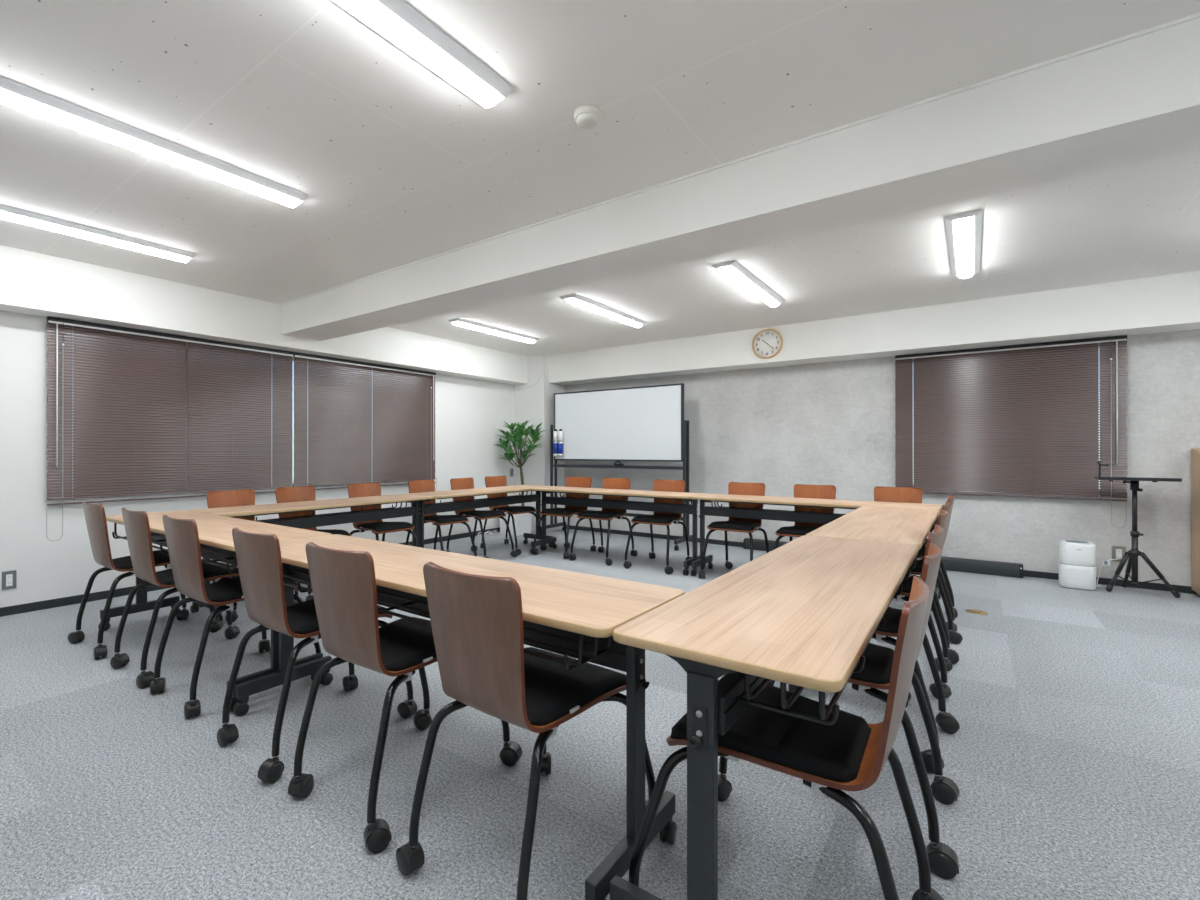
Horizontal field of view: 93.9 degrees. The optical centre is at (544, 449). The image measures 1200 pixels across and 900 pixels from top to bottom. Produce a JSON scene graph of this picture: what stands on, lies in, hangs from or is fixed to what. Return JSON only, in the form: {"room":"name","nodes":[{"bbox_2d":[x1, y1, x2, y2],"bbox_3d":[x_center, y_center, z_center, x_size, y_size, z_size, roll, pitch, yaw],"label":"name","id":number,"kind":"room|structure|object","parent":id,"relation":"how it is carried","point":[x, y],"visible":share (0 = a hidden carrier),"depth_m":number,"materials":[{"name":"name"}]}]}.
{"room":"conference room","nodes":[
{"label":"conference room","id":0,"kind":"room"},
{"bbox_2d":[0,310,514,607],"bbox_3d":[-2.561,-0.095,5.214,0.150,2.410,8.060,0,0,37],"label":"wall","id":1,"kind":"structure","parent":0,"point":[470,413],"depth_m":3.98,"materials":[{"name":"white paint"}]},
{"bbox_2d":[2,570,16,589],"bbox_3d":[-3.589,0.872,3.739,0.011,0.122,0.072,0,0,37],"label":"wall outlet","id":2,"kind":"object","parent":1,"relation":"attached to","point":[9,578],"visible":1,"depth_m":3.74,"materials":[{"name":"white plastic"}]},
{"bbox_2d":[46,326,423,503],"bbox_3d":[-2.451,-0.255,5.306,0.114,1.268,3.500,0,0,37],"label":"window","id":3,"kind":"structure","parent":1,"relation":"in","point":[399,482],"depth_m":4.63,"materials":[{"name":"metal"}]},
{"bbox_2d":[46,316,292,540],"bbox_3d":[-2.908,-0.144,4.552,0.051,1.559,1.762,0,0,37],"label":"blind","id":4,"kind":"object","parent":3,"relation":"attached to","point":[116,420],"visible":0.99,"depth_m":4.39,"materials":[{"name":"brown metal"}]},
{"bbox_2d":[293,352,436,489],"bbox_3d":[-1.833,-0.214,5.955,0.051,1.412,1.755,0,0,37],"label":"blind","id":5,"kind":"object","parent":3,"relation":"attached to","point":[362,431],"visible":0.97,"depth_m":5.85,"materials":[{"name":"brown metal"}]},
{"bbox_2d":[0,527,499,616],"bbox_3d":[-2.642,1.080,4.978,0.008,0.060,7.290,0,0,37],"label":"baseboard","id":6,"kind":"structure","parent":1,"relation":"attached to","point":[35,606],"depth_m":4.04,"materials":[{"name":"black plastic"}]},
{"bbox_2d":[0,245,527,384],"bbox_3d":[-2.552,-1.113,4.913,0.235,0.375,7.290,0,0,37],"label":"beam","id":7,"kind":"structure","parent":1,"relation":"attached to","point":[31,283],"depth_m":4.43,"materials":[{"name":"white paint"}]},
{"bbox_2d":[516,355,544,390],"bbox_3d":[-0.207,-1.057,7.700,0.506,0.456,0.011,0,0,37],"label":"cable","id":8,"kind":"object","parent":1,"relation":"attached to","point":[544,355],"visible":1,"depth_m":7.61,"materials":[{"name":"white plastic"}]},
{"bbox_2d":[0,0,1199,356],"bbox_3d":[0.843,-1.365,2.607,8.830,0.120,8.160,0,0,37],"label":"ceiling","id":9,"kind":"structure","parent":0,"point":[395,166],"depth_m":2.32,"materials":[{"name":"white paint"}]},
{"bbox_2d":[0,204,194,262],"bbox_3d":[-2.767,-1.278,3.239,0.165,0.049,1.270,0,0,37],"label":"ceiling light","id":10,"kind":"object","parent":9,"relation":"attached to","point":[10,213],"visible":1,"depth_m":3.29,"materials":[{"name":"white plastic"}]},
{"bbox_2d":[0,76,306,207],"bbox_3d":[-1.664,-1.280,2.393,0.165,0.049,1.270,0,0,37],"label":"ceiling light","id":11,"kind":"object","parent":9,"relation":"attached to","point":[13,94],"visible":1,"depth_m":2.30,"materials":[{"name":"white plastic"}]},
{"bbox_2d":[329,0,511,107],"bbox_3d":[-0.569,-1.282,1.554,0.165,0.049,1.270,0,0,37],"label":"ceiling light","id":12,"kind":"object","parent":9,"relation":"attached to","point":[396,22],"visible":1,"depth_m":1.76,"materials":[{"name":"white plastic"}]},
{"bbox_2d":[448,318,538,342],"bbox_3d":[-0.520,-1.273,6.039,0.165,0.049,1.270,0,0,37],"label":"ceiling light","id":13,"kind":"object","parent":9,"relation":"attached to","point":[458,321],"visible":1,"depth_m":5.92,"materials":[{"name":"white plastic"}]},
{"bbox_2d":[574,105,600,128],"bbox_3d":[0.164,-1.282,2.160,0.104,0.045,0.104,0,0,37],"label":"smoke detector","id":14,"kind":"object","parent":9,"relation":"attached to","point":[586,116],"visible":1,"depth_m":2.13,"materials":[{"name":"beige plastic"}]},
{"bbox_2d":[560,294,646,326],"bbox_3d":[0.580,-1.275,5.197,0.165,0.049,1.270,0,0,37],"label":"ceiling light","id":15,"kind":"object","parent":9,"relation":"attached to","point":[575,299],"visible":1,"depth_m":5.06,"materials":[{"name":"white plastic"}]},
{"bbox_2d":[280,12,1199,304],"bbox_3d":[0.898,-1.300,2.485,8.195,0.010,0.012,0,0,37],"label":"trim","id":16,"kind":"structure","parent":9,"relation":"attached to","point":[1197,15],"depth_m":2.24,"materials":[{"name":"white paint"}]},
{"bbox_2d":[712,261,784,306],"bbox_3d":[1.631,-1.276,4.391,0.165,0.049,1.270,0,0,37],"label":"ceiling light","id":17,"kind":"object","parent":9,"relation":"attached to","point":[733,270],"visible":1,"depth_m":4.24,"materials":[{"name":"white plastic"}]},
{"bbox_2d":[945,210,981,277],"bbox_3d":[2.691,-1.278,3.579,0.165,0.049,1.270,0,0,37],"label":"ceiling light","id":18,"kind":"object","parent":9,"relation":"attached to","point":[963,230],"visible":1,"depth_m":3.42,"materials":[{"name":"white plastic"}]},
{"bbox_2d":[955,218,971,277],"bbox_3d":[2.691,-1.266,3.579,0.076,0.025,1.230,0,0,37],"label":"diffuser","id":19,"kind":"object","parent":18,"relation":"attached to","point":[963,226],"depth_m":3.47,"materials":[{"name":"white plastic"}]},
{"bbox_2d":[0,529,1199,899],"bbox_3d":[0.843,1.165,2.602,8.830,0.120,8.160,0,0,37],"label":"floor","id":20,"kind":"structure","parent":0,"point":[1073,758],"depth_m":1.88,"materials":[{"name":"carpet"}]},
{"bbox_2d":[68,501,222,659],"bbox_3d":[-2.346,0.699,3.305,0.507,0.815,0.653,0,0,36],"label":"chair","id":21,"kind":"object","parent":20,"relation":"on","point":[95,517],"visible":0.64,"depth_m":3.10,"materials":[{"name":"brown wood"}]},
{"bbox_2d":[110,508,269,688],"bbox_3d":[-1.852,0.698,2.945,0.477,0.815,0.635,0,0,37],"label":"chair","id":22,"kind":"object","parent":20,"relation":"on","point":[136,523],"visible":0.76,"depth_m":2.74,"materials":[{"name":"brown wood"}]},
{"bbox_2d":[98,510,331,711],"bbox_3d":[-1.879,0.756,3.058,1.797,0.700,0.482,0,0,37],"label":"folding table","id":23,"kind":"object","parent":20,"relation":"on","point":[214,531],"visible":0.38,"depth_m":2.91,"materials":[{"name":"wood"}]},
{"bbox_2d":[112,523,238,572],"bbox_3d":[-1.935,0.487,2.984,1.619,0.106,0.215,0,0,37],"label":"wire shelf","id":24,"kind":"object","parent":23,"relation":"attached to","point":[209,551],"depth_m":2.91,"materials":[{"name":"black metal"}]},
{"bbox_2d":[150,515,330,717],"bbox_3d":[-1.430,0.698,2.644,0.512,0.815,0.636,0,0,36],"label":"chair","id":25,"kind":"object","parent":20,"relation":"on","point":[182,537],"visible":0.63,"depth_m":2.42,"materials":[{"name":"brown wood"}]},
{"bbox_2d":[198,489,297,621],"bbox_3d":[-2.103,0.700,3.929,0.606,0.815,0.511,0,0,37],"label":"chair","id":26,"kind":"object","parent":20,"relation":"on","point":[230,498],"visible":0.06,"depth_m":4.09,"materials":[{"name":"brown wood"}]},
{"bbox_2d":[189,494,433,621],"bbox_3d":[-1.704,0.759,4.370,0.463,0.700,1.797,0,0,37],"label":"folding table","id":27,"kind":"object","parent":20,"relation":"on","point":[318,520],"visible":0.59,"depth_m":4.34,"materials":[{"name":"wood"}]},
{"bbox_2d":[255,502,406,521],"bbox_3d":[-1.786,0.490,4.433,0.215,0.106,1.619,0,0,37],"label":"wire shelf","id":28,"kind":"object","parent":27,"relation":"attached to","point":[392,511],"depth_m":4.51,"materials":[{"name":"black metal"}]},
{"bbox_2d":[275,486,350,600],"bbox_3d":[-1.783,0.701,4.322,0.641,0.815,0.483,0,0,35],"label":"chair","id":29,"kind":"object","parent":20,"relation":"on","point":[304,493],"visible":0.2,"depth_m":4.46,"materials":[{"name":"brown wood"}]},
{"bbox_2d":[217,527,416,782],"bbox_3d":[-0.910,0.697,2.215,0.500,0.815,0.642,0,0,37],"label":"chair","id":30,"kind":"object","parent":20,"relation":"on","point":[259,561],"visible":0.66,"depth_m":2.00,"materials":[{"name":"brown wood"}]},
{"bbox_2d":[348,482,418,546],"bbox_3d":[-1.410,0.702,4.826,0.609,0.815,0.530,0,0,38],"label":"chair","id":31,"kind":"object","parent":20,"relation":"on","point":[377,527],"visible":0.6,"depth_m":4.86,"materials":[{"name":"brown wood"}]},
{"bbox_2d":[288,542,521,852],"bbox_3d":[-0.459,0.696,1.871,0.533,0.815,0.625,0,0,36],"label":"chair","id":32,"kind":"object","parent":20,"relation":"on","point":[343,583],"visible":0.8,"depth_m":1.68,"materials":[{"name":"brown wood"}]},
{"bbox_2d":[405,479,476,555],"bbox_3d":[-1.019,0.703,5.352,0.678,0.815,0.519,0,0,36],"label":"chair","id":33,"kind":"object","parent":20,"relation":"on","point":[418,486],"visible":0.62,"depth_m":5.37,"materials":[{"name":"brown wood"}]},
{"bbox_2d":[233,534,684,899],"bbox_3d":[-0.446,0.754,1.965,1.797,0.700,0.484,0,0,37],"label":"folding table","id":34,"kind":"object","parent":20,"relation":"on","point":[576,615],"visible":0.77,"depth_m":1.57,"materials":[{"name":"brown wood"}]},
{"bbox_2d":[283,565,612,670],"bbox_3d":[-0.501,0.485,1.893,1.619,0.106,0.215,0,0,37],"label":"wire shelf","id":35,"kind":"object","parent":34,"relation":"attached to","point":[598,646],"depth_m":1.60,"materials":[{"name":"black metal"}]},
{"bbox_2d":[407,485,552,547],"bbox_3d":[-0.607,0.762,5.802,0.463,0.700,1.797,0,0,37],"label":"folding table","id":36,"kind":"object","parent":20,"relation":"on","point":[440,507],"visible":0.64,"depth_m":5.64,"materials":[{"name":"wood"}]},
{"bbox_2d":[424,491,531,504],"bbox_3d":[-0.688,0.493,5.865,0.215,0.106,1.619,0,0,37],"label":"wire shelf","id":37,"kind":"object","parent":36,"relation":"attached to","point":[516,498],"depth_m":5.81,"materials":[{"name":"black metal"}]},
{"bbox_2d":[445,477,517,557],"bbox_3d":[-0.659,0.704,5.802,0.676,0.815,0.524,0,0,37],"label":"chair","id":38,"kind":"object","parent":20,"relation":"on","point":[456,483],"visible":0.8,"depth_m":5.79,"materials":[{"name":"brown metal"}]},
{"bbox_2d":[478,530,496,536],"bbox_3d":[-0.749,1.087,7.275,0.110,0.051,0.329,0,0,33],"label":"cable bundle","id":39,"kind":"object","parent":20,"relation":"on","point":[494,530],"visible":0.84,"depth_m":7.27,"materials":[{"name":"white plastic"}]},
{"bbox_2d":[480,476,546,554],"bbox_3d":[-0.370,0.705,6.238,0.664,0.815,0.475,0,0,41],"label":"chair","id":40,"kind":"object","parent":20,"relation":"on","point":[490,481],"visible":0.81,"depth_m":6.25,"materials":[{"name":"brown wood"}]},
{"bbox_2d":[493,420,542,535],"bbox_3d":[-0.303,0.356,7.359,0.792,1.518,0.528,0,0,37],"label":"potted plant","id":41,"kind":"object","parent":20,"relation":"on","point":[523,522],"visible":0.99,"depth_m":7.33,"materials":[{"name":"green plant"}]},
{"bbox_2d":[396,562,655,899],"bbox_3d":[-0.034,0.696,1.557,0.502,0.815,0.661,0,0,39],"label":"chair","id":42,"kind":"object","parent":20,"relation":"on","point":[477,620],"visible":0.88,"depth_m":1.36,"materials":[{"name":"brown wood"}]},
{"bbox_2d":[532,476,595,558],"bbox_3d":[0.221,0.705,6.018,0.486,0.815,0.614,0,0,37],"label":"chair","id":43,"kind":"object","parent":20,"relation":"on","point":[568,511],"visible":0.89,"depth_m":6.08,"materials":[{"name":"brown metal"}]},
{"bbox_2d":[569,478,637,565],"bbox_3d":[0.611,0.704,5.724,0.514,0.815,0.651,0,0,37],"label":"chair","id":44,"kind":"object","parent":20,"relation":"on","point":[608,514],"visible":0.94,"depth_m":5.80,"materials":[{"name":"brown metal"}]},
{"bbox_2d":[530,486,706,575],"bbox_3d":[0.690,0.761,5.633,1.797,0.700,0.486,0,0,37],"label":"folding table","id":45,"kind":"object","parent":20,"relation":"on","point":[571,501],"visible":0.86,"depth_m":5.53,"materials":[{"name":"wood"}]},
{"bbox_2d":[552,492,697,504],"bbox_3d":[0.759,0.492,5.723,1.619,0.106,0.215,0,0,37],"label":"wire shelf","id":46,"kind":"object","parent":45,"relation":"attached to","point":[559,500],"depth_m":5.70,"materials":[{"name":"black metal"}]},
{"bbox_2d":[546,383,691,550],"bbox_3d":[0.859,0.176,6.939,1.919,1.875,0.560,0,0,37],"label":"whiteboard","id":47,"kind":"object","parent":20,"relation":"on","point":[642,423],"visible":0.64,"depth_m":6.84,"materials":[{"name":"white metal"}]},
{"bbox_2d":[553,429,557,455],"bbox_3d":[0.143,-0.096,7.411,0.065,0.362,0.067,0,0,37],"label":"holder","id":48,"kind":"object","parent":47,"relation":"attached to","point":[555,432],"visible":1,"depth_m":7.38,"materials":[{"name":"white plastic"}]},
{"bbox_2d":[558,429,562,455],"bbox_3d":[0.207,-0.096,7.363,0.065,0.362,0.067,0,0,37],"label":"holder","id":49,"kind":"object","parent":47,"relation":"attached to","point":[560,432],"visible":1,"depth_m":7.33,"materials":[{"name":"white plastic"}]},
{"bbox_2d":[623,479,691,573],"bbox_3d":[1.102,0.703,5.347,0.506,0.815,0.661,0,0,35],"label":"chair","id":50,"kind":"object","parent":20,"relation":"on","point":[658,518],"visible":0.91,"depth_m":5.43,"materials":[{"name":"brown wood"}]},
{"bbox_2d":[699,482,768,578],"bbox_3d":[1.690,0.702,4.904,0.491,0.815,0.650,0,0,37],"label":"chair","id":51,"kind":"object","parent":20,"relation":"on","point":[746,525],"visible":0.77,"depth_m":4.99,"materials":[{"name":"brown wood"}]},
{"bbox_2d":[610,535,918,899],"bbox_3d":[0.863,0.754,1.816,0.477,0.700,1.797,0,0,37],"label":"folding table","id":52,"kind":"object","parent":20,"relation":"on","point":[803,613],"visible":0.86,"depth_m":1.24,"materials":[{"name":"wood"}]},
{"bbox_2d":[735,569,910,725],"bbox_3d":[0.950,0.484,1.750,0.215,0.106,1.619,0,0,37],"label":"wire shelf","id":53,"kind":"object","parent":52,"relation":"attached to","point":[747,686],"depth_m":1.16,"materials":[{"name":"black metal"}]},
{"bbox_2d":[629,576,943,899],"bbox_3d":[0.557,0.696,1.321,0.659,0.813,0.515,0,0,36],"label":"chair","id":54,"kind":"object","parent":20,"relation":"on","point":[851,753],"visible":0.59,"depth_m":1.20,"materials":[{"name":"black fabric"}]},
{"bbox_2d":[773,484,835,549],"bbox_3d":[2.147,0.702,4.526,0.497,0.815,0.642,0,0,37],"label":"chair","id":55,"kind":"object","parent":20,"relation":"on","point":[799,529],"visible":0.41,"depth_m":4.71,"materials":[{"name":"brown metal"}]},
{"bbox_2d":[691,494,941,598],"bbox_3d":[2.125,0.759,4.543,1.797,0.700,0.472,0,0,37],"label":"folding table","id":56,"kind":"object","parent":20,"relation":"on","point":[751,513],"visible":0.66,"depth_m":4.63,"materials":[{"name":"wood"}]},
{"bbox_2d":[711,502,845,514],"bbox_3d":[2.191,0.490,4.629,1.619,0.106,0.215,0,0,37],"label":"wire shelf","id":57,"kind":"object","parent":56,"relation":"attached to","point":[721,510],"depth_m":4.79,"materials":[{"name":"black metal"}]},
{"bbox_2d":[718,543,959,878],"bbox_3d":[0.912,0.696,1.774,0.674,0.815,0.517,0,0,36],"label":"chair","id":58,"kind":"object","parent":20,"relation":"on","point":[875,675],"visible":0.44,"depth_m":1.58,"materials":[{"name":"brown wood"}]},
{"bbox_2d":[771,524,959,772],"bbox_3d":[1.230,0.697,2.217,0.659,0.815,0.476,0,0,38],"label":"chair","id":59,"kind":"object","parent":20,"relation":"on","point":[947,722],"visible":0.25,"depth_m":2.07,"materials":[{"name":"brown metal"}]},
{"bbox_2d":[806,506,939,699],"bbox_3d":[1.963,0.756,3.246,0.477,0.700,1.797,0,0,37],"label":"folding table","id":60,"kind":"object","parent":20,"relation":"on","point":[913,526],"visible":0.35,"depth_m":3.00,"materials":[{"name":"wood"}]},
{"bbox_2d":[909,524,934,568],"bbox_3d":[2.050,0.487,3.180,0.215,0.106,1.619,0,0,37],"label":"wire shelf","id":61,"kind":"object","parent":60,"relation":"attached to","point":[919,551],"depth_m":2.76,"materials":[{"name":"black metal"}]},
{"bbox_2d":[743,538,1022,577],"bbox_3d":[3.208,1.052,5.580,2.390,0.109,0.119,0,0,37],"label":"case","id":62,"kind":"object","parent":20,"relation":"on","point":[950,563],"visible":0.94,"depth_m":5.03,"materials":[{"name":"black plastic"}]},
{"bbox_2d":[874,486,925,576],"bbox_3d":[2.652,0.701,4.247,0.472,0.815,0.609,0,0,38],"label":"chair","id":63,"kind":"object","parent":20,"relation":"on","point":[881,494],"visible":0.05,"depth_m":4.46,"materials":[{"name":"brown wood"}]},
{"bbox_2d":[894,509,952,698],"bbox_3d":[1.669,0.698,2.806,0.644,0.815,0.524,0,0,36],"label":"chair","id":64,"kind":"object","parent":20,"relation":"on","point":[943,663],"visible":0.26,"depth_m":2.58,"materials":[{"name":"brown metal"}]},
{"bbox_2d":[905,501,962,663],"bbox_3d":[1.999,0.699,3.210,0.634,0.815,0.490,0,0,38],"label":"chair","id":65,"kind":"object","parent":20,"relation":"on","point":[952,636],"visible":0.23,"depth_m":3.04,"materials":[{"name":"brown metal"}]},
{"bbox_2d":[915,495,957,631],"bbox_3d":[2.341,0.700,3.688,0.654,0.815,0.524,0,0,36],"label":"chair","id":66,"kind":"object","parent":20,"relation":"on","point":[942,574],"visible":0.23,"depth_m":3.49,"materials":[{"name":"brown wood"}]},
{"bbox_2d":[965,609,987,614],"bbox_3d":[2.948,1.103,3.811,0.124,0.009,0.124,0,0,37],"label":"floor outlet","id":67,"kind":"object","parent":20,"relation":"on","point":[973,611],"visible":1,"depth_m":3.80,"materials":[{"name":"gold metal"}]},
{"bbox_2d":[1059,540,1095,590],"bbox_3d":[4.284,0.923,4.494,0.216,0.371,0.197,0,0,37],"label":"air purifier","id":68,"kind":"object","parent":20,"relation":"on","point":[1077,559],"visible":1,"depth_m":4.42,"materials":[{"name":"white plastic"}]},
{"bbox_2d":[1068,568,1089,584],"bbox_3d":[4.227,1.004,4.420,0.128,0.120,0.012,0,0,37],"label":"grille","id":69,"kind":"object","parent":68,"relation":"attached to","point":[1076,576],"depth_m":4.42,"materials":[{"name":"white plastic"}]},
{"bbox_2d":[1096,555,1121,586],"bbox_3d":[4.540,0.983,4.535,0.282,0.251,0.052,0,0,2],"label":"power cord","id":70,"kind":"object","parent":20,"relation":"on","point":[1105,563],"visible":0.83,"depth_m":4.54,"materials":[{"name":"white plastic"}]},
{"bbox_2d":[1094,460,1181,597],"bbox_3d":[4.557,0.591,4.320,0.470,1.022,0.399,0,0,37],"label":"tripod stand","id":71,"kind":"object","parent":20,"relation":"on","point":[1132,554],"visible":1,"depth_m":4.27,"materials":[{"name":"black metal"}]},
{"bbox_2d":[1094,477,1181,481],"bbox_3d":[4.525,0.218,4.275,0.420,0.025,0.288,0,0,37],"label":"tray","id":72,"kind":"object","parent":71,"relation":"on","point":[1125,479],"depth_m":4.17,"materials":[{"name":"black metal"}]},
{"bbox_2d":[1191,448,1199,596],"bbox_3d":[5.097,0.547,3.879,0.700,1.121,0.520,0,0,37],"label":"lectern","id":73,"kind":"object","parent":20,"relation":"on","point":[1195,452],"visible":1,"depth_m":4.22,"materials":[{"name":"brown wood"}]},
{"bbox_2d":[282,18,1199,340],"bbox_3d":[1.017,-1.170,2.640,8.195,0.270,0.380,0,0,37],"label":"ceiling beam","id":74,"kind":"structure","parent":0,"point":[1136,100],"depth_m":2.30,"materials":[{"name":"white paint"}]},
{"bbox_2d":[564,329,1199,585],"bbox_3d":[3.309,-0.094,5.698,8.580,2.410,0.150,0,0,37],"label":"wall","id":75,"kind":"structure","parent":0,"point":[780,428],"depth_m":5.59,"materials":[{"name":"concrete"}]},
{"bbox_2d":[515,355,563,531],"bbox_3d":[-0.076,-0.089,7.902,0.524,2.410,0.470,0,0,37],"label":"column","id":76,"kind":"structure","parent":75,"relation":"attached to","point":[534,404],"depth_m":7.67,"materials":[{"name":"white paint"}]},
{"bbox_2d":[549,271,1199,384],"bbox_3d":[3.302,-1.112,5.384,7.906,0.375,0.360,0,0,37],"label":"ceiling beam","id":77,"kind":"structure","parent":75,"relation":"attached to","point":[1164,303],"depth_m":5.04,"materials":[{"name":"white paint"}]},
{"bbox_2d":[752,329,782,358],"bbox_3d":[2.339,-1.120,5.877,0.314,0.314,0.029,0,0,37],"label":"wall clock","id":78,"kind":"object","parent":77,"relation":"attached to","point":[767,343],"visible":1,"depth_m":5.88,"materials":[{"name":"white plastic"}]},
{"bbox_2d":[566,525,1195,593],"bbox_3d":[3.409,1.083,5.519,7.906,0.055,0.008,0,0,37],"label":"baseboard","id":79,"kind":"structure","parent":75,"relation":"attached to","point":[1047,575],"depth_m":4.85,"materials":[{"name":"black plastic"}]},
{"bbox_2d":[907,343,1124,498],"bbox_3d":[4.111,-0.246,5.043,1.570,1.288,0.114,0,0,37],"label":"window","id":80,"kind":"structure","parent":75,"relation":"in","point":[1098,343],"depth_m":4.77,"materials":[{"name":"glass"}]},
{"bbox_2d":[895,335,1126,527],"bbox_3d":[4.051,-0.145,4.968,1.588,1.554,0.051,0,0,37],"label":"blind","id":81,"kind":"object","parent":80,"relation":"attached to","point":[984,423],"visible":0.98,"depth_m":4.90,"materials":[{"name":"brown metal"}]},
{"bbox_2d":[1112,546,1125,561],"bbox_3d":[4.675,0.847,4.547,0.080,0.125,0.011,0,0,37],"label":"wall outlet","id":82,"kind":"object","parent":75,"relation":"attached to","point":[1116,550],"visible":0.87,"depth_m":4.55,"materials":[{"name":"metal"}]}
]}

